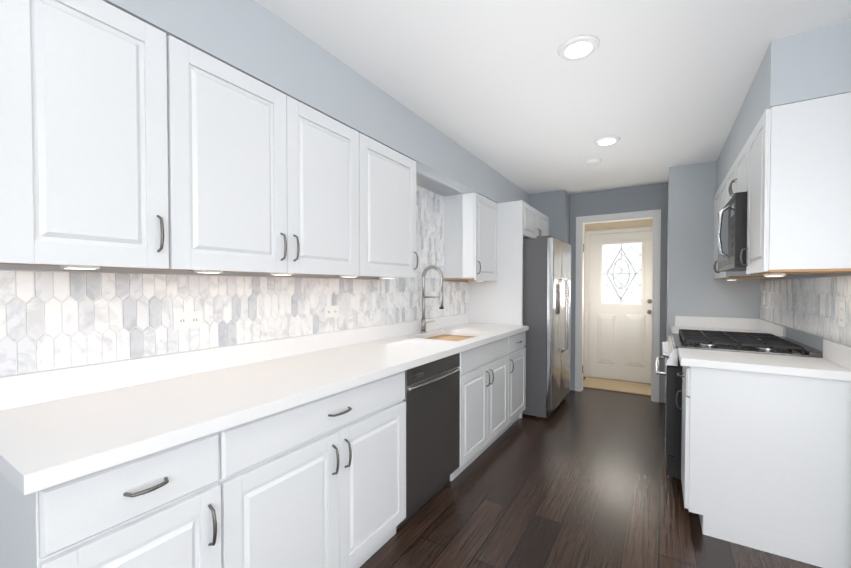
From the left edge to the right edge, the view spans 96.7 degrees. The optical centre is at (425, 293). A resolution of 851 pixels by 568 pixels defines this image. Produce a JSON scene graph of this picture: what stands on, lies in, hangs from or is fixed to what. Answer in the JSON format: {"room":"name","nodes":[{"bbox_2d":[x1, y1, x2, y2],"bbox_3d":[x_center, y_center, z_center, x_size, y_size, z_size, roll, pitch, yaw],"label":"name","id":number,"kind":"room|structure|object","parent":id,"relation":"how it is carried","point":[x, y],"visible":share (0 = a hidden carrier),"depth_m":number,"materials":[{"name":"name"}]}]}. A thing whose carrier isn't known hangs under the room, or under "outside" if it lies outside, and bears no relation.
{"room":"kitchen","nodes":[
{"label":"kitchen","id":0,"kind":"room"},
{"bbox_2d":[0,264,467,374],"bbox_3d":[-0.906,0.038,1.925,0.120,2.440,7.620,1,1,32],"label":"wall","id":1,"kind":"structure","parent":0,"point":[58,268],"depth_m":1.53,"materials":[{"name":"grey paint"}]},
{"bbox_2d":[0,0,168,268],"bbox_3d":[-1.081,-0.472,1.171,0.362,0.782,0.388,1,1,32],"label":"upper cabinet","id":2,"kind":"object","parent":1,"relation":"attached to","point":[83,141],"visible":1,"depth_m":1.07,"materials":[{"name":"white wood"}]},
{"bbox_2d":[60,265,99,269],"bbox_3d":[-1.032,-0.080,1.130,0.060,0.014,0.075,1,1,32],"label":"recessed light","id":3,"kind":"object","parent":2,"relation":"attached to","point":[78,267],"visible":0.82,"depth_m":1.11,"materials":[{"name":"white plastic"}]},
{"bbox_2d":[0,185,467,376],"bbox_3d":[-0.449,-0.327,2.531,0.008,1.118,3.413,1,1,32],"label":"tile backsplash","id":4,"kind":"structure","parent":1,"relation":"attached to","point":[51,320],"depth_m":1.61,"materials":[{"name":"tile"}]},
{"bbox_2d":[173,311,202,328],"bbox_3d":[-1.012,0.114,1.615,0.007,0.070,0.115,1,1,32],"label":"electrical outlet","id":5,"kind":"object","parent":4,"relation":"attached to","point":[184,320],"visible":1,"depth_m":1.61,"materials":[{"name":"white plastic"}]},
{"bbox_2d":[324,305,338,317],"bbox_3d":[-0.575,0.112,2.321,0.007,0.070,0.115,1,1,32],"label":"electrical outlet","id":6,"kind":"object","parent":4,"relation":"attached to","point":[331,311],"visible":1,"depth_m":2.32,"materials":[{"name":"white plastic"}]},
{"bbox_2d":[133,35,358,275],"bbox_3d":[-0.731,-0.481,1.737,0.362,0.782,0.938,1,1,32],"label":"upper cabinet","id":7,"kind":"object","parent":1,"relation":"attached to","point":[263,178],"visible":0.94,"depth_m":1.52,"materials":[{"name":"white wood"}]},
{"bbox_2d":[195,270,222,272],"bbox_3d":[-0.832,-0.085,1.453,0.060,0.014,0.075,1,1,32],"label":"recessed light","id":8,"kind":"object","parent":7,"relation":"attached to","point":[203,271],"visible":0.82,"depth_m":1.43,"materials":[{"name":"white plastic"}]},
{"bbox_2d":[271,273,292,274],"bbox_3d":[-0.658,-0.090,1.734,0.060,0.014,0.075,1,1,32],"label":"recessed light","id":9,"kind":"object","parent":7,"relation":"attached to","point":[281,273],"visible":0.82,"depth_m":1.71,"materials":[{"name":"white plastic"}]},
{"bbox_2d":[334,133,417,277],"bbox_3d":[-0.333,-0.492,2.378,0.362,0.782,0.568,1,1,32],"label":"upper cabinet","id":10,"kind":"object","parent":1,"relation":"attached to","point":[387,211],"visible":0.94,"depth_m":2.26,"materials":[{"name":"white wood"}]},
{"bbox_2d":[444,192,496,280],"bbox_3d":[0.462,-0.514,3.662,0.362,0.782,0.528,1,1,32],"label":"upper cabinet","id":11,"kind":"object","parent":1,"relation":"attached to","point":[470,236],"visible":1,"depth_m":3.47,"materials":[{"name":"white wood"}]},
{"bbox_2d":[523,201,548,238],"bbox_3d":[0.997,-0.749,4.284,0.612,0.334,1.014,1,1,32],"label":"upper cabinet","id":12,"kind":"object","parent":1,"relation":"attached to","point":[535,223],"visible":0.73,"depth_m":4.01,"materials":[{"name":"white wood"}]},
{"bbox_2d":[103,0,528,204],"bbox_3d":[-0.026,-1.046,2.897,0.332,0.304,4.450,1,1,32],"label":"soffit","id":13,"kind":"structure","parent":0,"point":[254,39],"depth_m":1.79,"materials":[{"name":"grey paint"}]},
{"bbox_2d":[529,190,569,244],"bbox_3d":[1.401,-0.011,4.813,0.760,2.440,0.280,1,1,32],"label":"wall","id":14,"kind":"structure","parent":0,"point":[554,206],"depth_m":4.55,"materials":[{"name":"grey paint"}]},
{"bbox_2d":[255,0,850,194],"bbox_3d":[1.236,-1.219,1.165,4.540,0.100,8.620,1,1,32],"label":"ceiling","id":15,"kind":"structure","parent":0,"point":[659,88],"depth_m":2.00,"materials":[{"name":"white paint"}]},
{"bbox_2d":[557,35,599,60],"bbox_3d":[0.735,-1.173,1.817,0.190,0.013,0.190,1,1,32],"label":"recessed light","id":16,"kind":"object","parent":15,"relation":"in","point":[580,47],"visible":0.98,"depth_m":1.80,"materials":[{"name":"white plastic"}]},
{"bbox_2d":[586,158,601,165],"bbox_3d":[1.529,-1.191,3.442,0.135,0.032,0.135,1,1,32],"label":"smoke detector","id":17,"kind":"object","parent":15,"relation":"attached to","point":[593,162],"visible":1,"depth_m":3.40,"materials":[{"name":"white plastic"}]},
{"bbox_2d":[594,136,619,145],"bbox_3d":[1.423,-1.192,2.967,0.190,0.013,0.190,1,1,32],"label":"recessed light","id":18,"kind":"object","parent":15,"relation":"in","point":[606,140],"visible":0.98,"depth_m":2.94,"materials":[{"name":"white plastic"}]},
{"bbox_2d":[359,376,821,567],"bbox_3d":[1.236,1.315,1.208,4.540,0.112,8.620,1,1,32],"label":"floor","id":19,"kind":"structure","parent":0,"point":[578,479],"depth_m":2.22,"materials":[{"name":"brown wood"}]},
{"bbox_2d":[0,432,221,567],"bbox_3d":[-0.956,0.836,1.116,0.657,0.873,0.388,1,1,32],"label":"base cabinet","id":20,"kind":"object","parent":19,"relation":"on","point":[160,509],"visible":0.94,"depth_m":0.93,"materials":[{"name":"white wood"}]},
{"bbox_2d":[218,371,405,567],"bbox_3d":[-0.600,0.826,1.690,0.657,0.873,0.958,1,1,32],"label":"base cabinet","id":21,"kind":"object","parent":19,"relation":"on","point":[319,483],"visible":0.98,"depth_m":1.44,"materials":[{"name":"white wood"}]},
{"bbox_2d":[0,313,528,494],"bbox_3d":[-0.177,0.418,2.375,0.648,0.364,3.413,1,1,32],"label":"countertop","id":22,"kind":"structure","parent":21,"relation":"on","point":[59,426],"depth_m":1.31,"materials":[{"name":"white stone"}]},
{"bbox_2d":[420,265,443,332],"bbox_3d":[0.059,0.048,3.073,0.216,0.551,0.081,1,1,32],"label":"faucet","id":23,"kind":"object","parent":22,"relation":"on","point":[423,319],"visible":1,"depth_m":3.09,"materials":[{"name":"silver metal"}]},
{"bbox_2d":[427,335,471,341],"bbox_3d":[0.252,0.376,3.058,0.428,0.020,0.316,1,1,32],"label":"cutting board","id":24,"kind":"object","parent":22,"relation":"on","point":[450,338],"visible":0.31,"depth_m":3.07,"materials":[{"name":"beige wood"}]},
{"bbox_2d":[396,353,459,529],"bbox_3d":[-0.170,0.817,2.353,0.594,0.869,0.611,1,1,32],"label":"dishwasher","id":25,"kind":"object","parent":19,"relation":"on","point":[432,396],"visible":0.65,"depth_m":2.16,"materials":[{"name":"black metal"}]},
{"bbox_2d":[450,337,507,480],"bbox_3d":[0.221,0.803,3.016,0.657,0.873,0.918,1,1,32],"label":"base cabinet","id":26,"kind":"object","parent":19,"relation":"on","point":[483,396],"visible":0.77,"depth_m":2.78,"materials":[{"name":"white wood"}]},
{"bbox_2d":[468,200,522,417],"bbox_3d":[0.704,0.158,3.860,0.578,2.134,0.038,1,1,32],"label":"panel","id":27,"kind":"object","parent":19,"relation":"on","point":[499,300],"visible":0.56,"depth_m":3.77,"materials":[{"name":"white wood"}]},
{"bbox_2d":[501,331,525,434],"bbox_3d":[0.595,0.793,3.619,0.657,0.873,0.498,1,1,32],"label":"base cabinet","id":28,"kind":"object","parent":19,"relation":"on","point":[516,354],"visible":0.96,"depth_m":3.44,"materials":[{"name":"white wood"}]},
{"bbox_2d":[522,236,570,417],"bbox_3d":[1.128,0.329,4.182,0.886,1.783,0.890,1,1,32],"label":"fridge","id":29,"kind":"object","parent":19,"relation":"on","point":[547,290],"visible":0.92,"depth_m":3.70,"materials":[{"name":"silver metal"}]},
{"bbox_2d":[655,329,822,478],"bbox_3d":[1.982,0.767,2.529,0.769,0.963,0.756,1,1,32],"label":"range","id":30,"kind":"object","parent":19,"relation":"on","point":[757,343],"visible":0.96,"depth_m":2.36,"materials":[{"name":"black metal"}]},
{"bbox_2d":[675,366,850,567],"bbox_3d":[1.732,0.821,2.011,0.668,0.873,0.376,1,1,32],"label":"base cabinet","id":31,"kind":"object","parent":19,"relation":"on","point":[765,462],"visible":0.94,"depth_m":1.83,"materials":[{"name":"white wood"}]},
{"bbox_3d":[2.441,0.801,3.155,0.668,0.873,0.776,1,1,32],"label":"base cabinet","id":32,"kind":"object","parent":19,"relation":"on","visible":0},
{"bbox_2d":[671,316,850,380],"bbox_3d":[2.138,0.301,2.647,0.658,0.140,1.946,1,1,32],"label":"countertop","id":33,"kind":"structure","parent":32,"relation":"on","point":[834,363],"depth_m":1.96,"materials":[{"name":"white stone"}]},
{"bbox_2d":[583,219,652,383],"bbox_3d":[2.741,-0.018,5.229,1.680,2.440,0.120,1,1,32],"label":"wall","id":34,"kind":"structure","parent":0,"point":[621,225],"depth_m":5.24,"materials":[{"name":"beige paint"}]},
{"bbox_2d":[584,226,652,383],"bbox_3d":[2.660,0.161,5.155,0.925,2.085,0.094,1,1,32],"label":"entry door","id":35,"kind":"structure","parent":34,"relation":"in","point":[618,309],"depth_m":5.18,"materials":[{"name":"white wood"}]},
{"bbox_2d":[570,183,667,402],"bbox_3d":[2.237,-0.006,4.530,2.720,2.440,0.120,1,1,32],"label":"wall","id":36,"kind":"structure","parent":0,"point":[638,198],"depth_m":4.38,"materials":[{"name":"grey paint"}]},
{"bbox_2d":[575,209,660,401],"bbox_3d":[2.269,0.139,4.503,0.889,2.152,0.138,1,1,32],"label":"trim","id":37,"kind":"structure","parent":36,"relation":"attached to","point":[655,215],"depth_m":4.41,"materials":[{"name":"white wood"}]},
{"bbox_2d":[666,161,761,340],"bbox_3d":[2.854,0.008,3.713,0.810,2.440,0.620,1,1,32],"label":"wall block","id":38,"kind":"object","parent":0,"point":[695,287],"visible":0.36,"depth_m":3.54,"materials":[{"name":"grey paint"}]},
{"bbox_2d":[716,20,850,191],"bbox_3d":[2.274,-1.040,2.525,0.325,0.304,1.980,1,1,32],"label":"soffit","id":39,"kind":"structure","parent":0,"point":[811,65],"depth_m":1.73,"materials":[{"name":"grey paint"}]},
{"bbox_2d":[762,272,850,351],"bbox_3d":[2.437,0.031,2.383,0.120,2.440,2.080,1,1,32],"label":"wall","id":40,"kind":"structure","parent":0,"point":[812,341],"depth_m":2.29,"materials":[{"name":"grey paint"}]},
{"bbox_2d":[727,140,747,202],"bbox_3d":[2.159,-0.737,2.394,0.372,0.294,0.762,1,1,32],"label":"upper cabinet","id":41,"kind":"object","parent":40,"relation":"attached to","point":[737,177],"visible":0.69,"depth_m":2.37,"materials":[{"name":"white wood"}]},
{"bbox_2d":[717,191,747,271],"bbox_3d":[2.127,-0.370,2.420,0.450,0.430,0.756,1,1,32],"label":"microwave","id":42,"kind":"object","parent":41,"relation":"attached to","point":[732,231],"visible":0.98,"depth_m":2.25,"materials":[{"name":"black metal"}]},
{"bbox_2d":[713,174,786,278],"bbox_3d":[2.567,-0.508,3.055,0.372,0.774,0.776,1,1,32],"label":"upper cabinet","id":43,"kind":"object","parent":40,"relation":"attached to","point":[720,199],"visible":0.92,"depth_m":3.09,"materials":[{"name":"white wood"}]},
{"bbox_2d":[740,92,850,274],"bbox_3d":[1.845,-0.488,1.890,0.372,0.774,0.426,1,1,32],"label":"upper cabinet","id":44,"kind":"object","parent":40,"relation":"attached to","point":[799,193],"visible":1,"depth_m":1.72,"materials":[{"name":"white wood"}]},
{"bbox_2d":[764,273,784,276],"bbox_3d":[1.786,-0.093,1.938,0.060,0.014,0.120,1,1,32],"label":"recessed light","id":45,"kind":"object","parent":44,"relation":"attached to","point":[774,275],"visible":1,"depth_m":1.89,"materials":[{"name":"white plastic"}]},
{"bbox_2d":[760,276,850,346],"bbox_3d":[2.414,0.069,2.473,0.008,0.328,1.944,1,1,32],"label":"tile backsplash","id":46,"kind":"structure","parent":40,"relation":"attached to","point":[809,305],"depth_m":2.19,"materials":[{"name":"tile"}]},
{"bbox_2d":[763,291,765,304],"bbox_3d":[2.827,0.037,3.153,0.007,0.115,0.070,1,1,32],"label":"electrical outlet","id":47,"kind":"object","parent":46,"relation":"attached to","point":[764,297],"visible":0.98,"depth_m":3.15,"materials":[{"name":"white plastic"}]},
{"bbox_2d":[839,302,846,326],"bbox_3d":[1.995,0.100,1.811,0.007,0.115,0.070,1,1,32],"label":"electrical outlet","id":48,"kind":"object","parent":46,"relation":"attached to","point":[842,314],"visible":1,"depth_m":1.80,"materials":[{"name":"white plastic"}]}
]}

